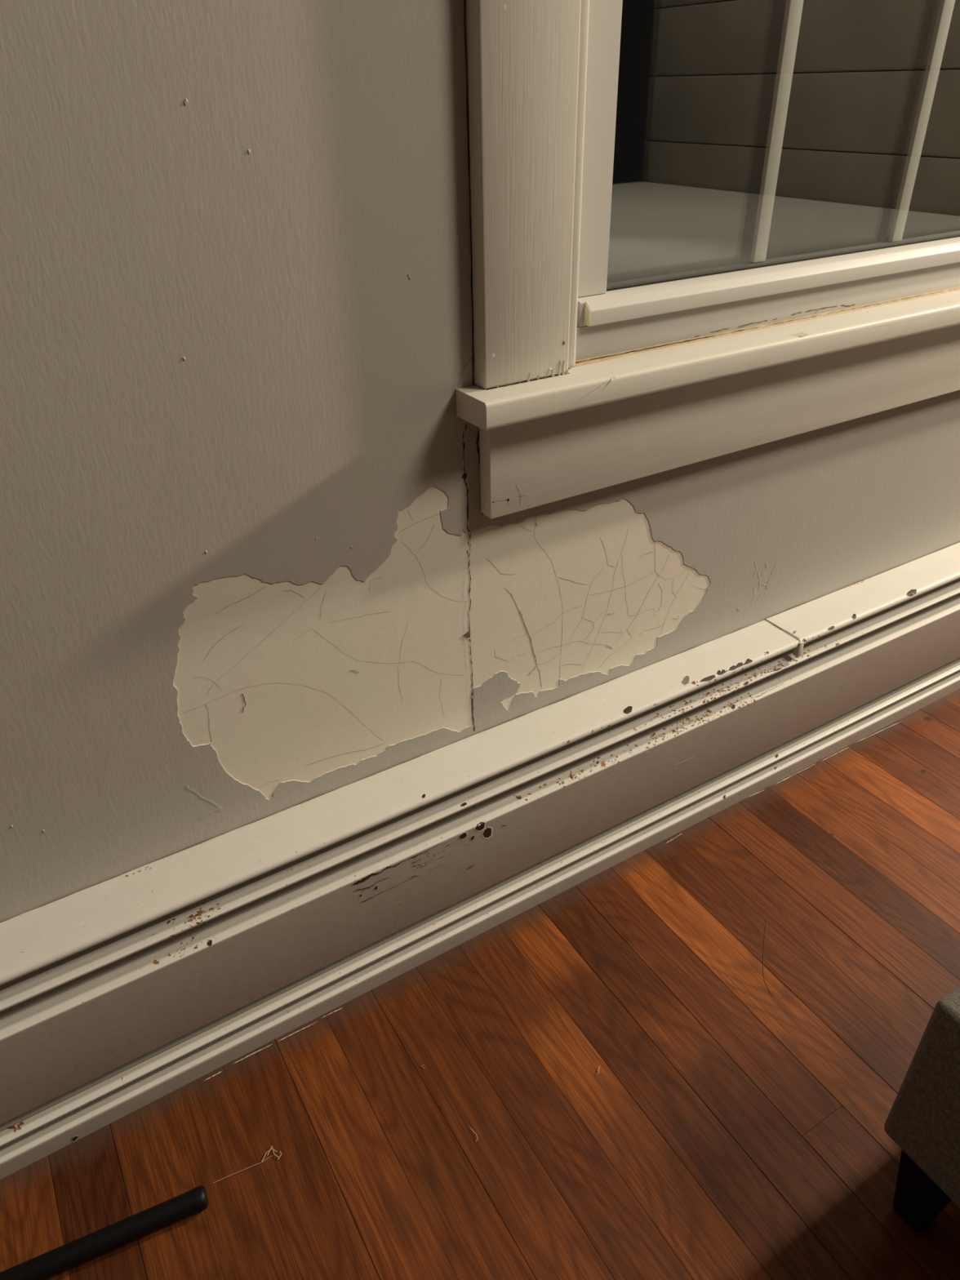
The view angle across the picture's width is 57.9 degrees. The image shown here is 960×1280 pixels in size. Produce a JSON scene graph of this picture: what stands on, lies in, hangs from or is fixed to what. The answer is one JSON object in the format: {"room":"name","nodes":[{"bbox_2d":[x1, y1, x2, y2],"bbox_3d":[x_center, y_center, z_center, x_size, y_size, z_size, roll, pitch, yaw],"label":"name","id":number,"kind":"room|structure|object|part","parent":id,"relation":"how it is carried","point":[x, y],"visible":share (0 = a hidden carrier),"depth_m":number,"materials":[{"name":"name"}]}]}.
{"room":"living room","nodes":[
{"label":"living room","id":0,"kind":"room"},
{"bbox_2d":[0,0,959,922],"bbox_3d":[0.772,-1.078,0.875,5.900,2.620,0.121,-19,37,-25],"label":"wall","id":1,"kind":"structure","parent":0,"point":[252,568],"depth_m":0.71,"materials":[{"name":"beige paint"}]},
{"bbox_2d":[0,542,959,1179],"bbox_3d":[0.244,0.148,1.137,4.200,0.254,0.071,-19,37,-25],"label":"baseboard","id":2,"kind":"structure","parent":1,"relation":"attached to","point":[121,993],"depth_m":0.95,"materials":[{"name":"wood"}]},
{"bbox_2d":[455,0,959,518],"bbox_3d":[0.499,-0.871,0.757,1.266,1.330,0.178,-19,37,-25],"label":"window","id":3,"kind":"structure","parent":1,"relation":"in","point":[584,383],"depth_m":0.83,"materials":[{"name":"beige paint"}]},
{"bbox_3d":[0.028,-0.695,0.489,0.091,1.119,0.020,-19,37,-25],"label":"casing","id":4,"kind":"part","parent":3,"relation":"part of","materials":[{"name":"beige paint"}]},
{"bbox_3d":[0.533,-0.386,1.023,1.266,0.025,0.088,-19,37,-25],"label":"sill","id":5,"kind":"part","parent":3,"relation":"part of","materials":[{"name":"beige paint"}]},
{"bbox_3d":[0.480,-0.888,0.782,1.015,1.124,0.107,-19,37,-25],"label":"frame","id":6,"kind":"part","parent":3,"relation":"part of","materials":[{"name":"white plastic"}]},
{"bbox_3d":[0.504,-0.458,1.032,0.994,0.022,0.053,-19,37,-25],"label":"rail","id":7,"kind":"part","parent":3,"relation":"part of","materials":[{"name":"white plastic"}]},
{"bbox_3d":[0.519,-0.444,1.009,0.982,0.021,0.009,-19,37,-25],"label":"lift rail","id":8,"kind":"part","parent":3,"relation":"part of","materials":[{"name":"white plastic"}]},
{"bbox_2d":[0,688,959,1279],"bbox_3d":[2.226,1.273,-0.420,6.116,0.030,5.400,-19,37,-25],"label":"floor","id":9,"kind":"structure","parent":0,"point":[727,1127],"depth_m":0.89,"materials":[{"name":"red wood"}]},
{"bbox_2d":[0,1185,208,1279],"bbox_3d":[-0.538,0.587,0.700,0.623,0.020,0.020,-14,35,-19],"label":"rod","id":10,"kind":"object","parent":9,"relation":"on","point":[55,1261],"visible":1,"depth_m":0.77,"materials":[{"name":"black plastic"}]},
{"bbox_2d":[213,1146,281,1182],"bbox_3d":[-0.222,0.505,0.830,0.065,0.002,0.016,-19,37,-25],"label":"lint","id":11,"kind":"object","parent":9,"relation":"on","point":[272,1146],"visible":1,"depth_m":0.84},
{"bbox_2d":[763,922,771,993],"bbox_3d":[0.337,0.371,1.021,0.008,0.001,0.108,6,33,11],"label":"hair","id":12,"kind":"object","parent":9,"relation":"on","point":[766,922],"visible":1,"depth_m":1.02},
{"bbox_2d":[884,985,959,1233],"bbox_3d":[0.680,0.430,0.658,0.487,0.281,0.488,-19,37,-25],"label":"furniture","id":13,"kind":"object","parent":9,"relation":"on","point":[923,1118],"visible":1,"depth_m":0.70,"materials":[{"name":"grey fabric"}]},
{"bbox_3d":[0.392,0.479,0.761,0.046,0.098,0.046,-19,37,-25],"label":"leg","id":14,"kind":"part","parent":13,"relation":"part of","materials":[{"name":"black wood"}]}
]}

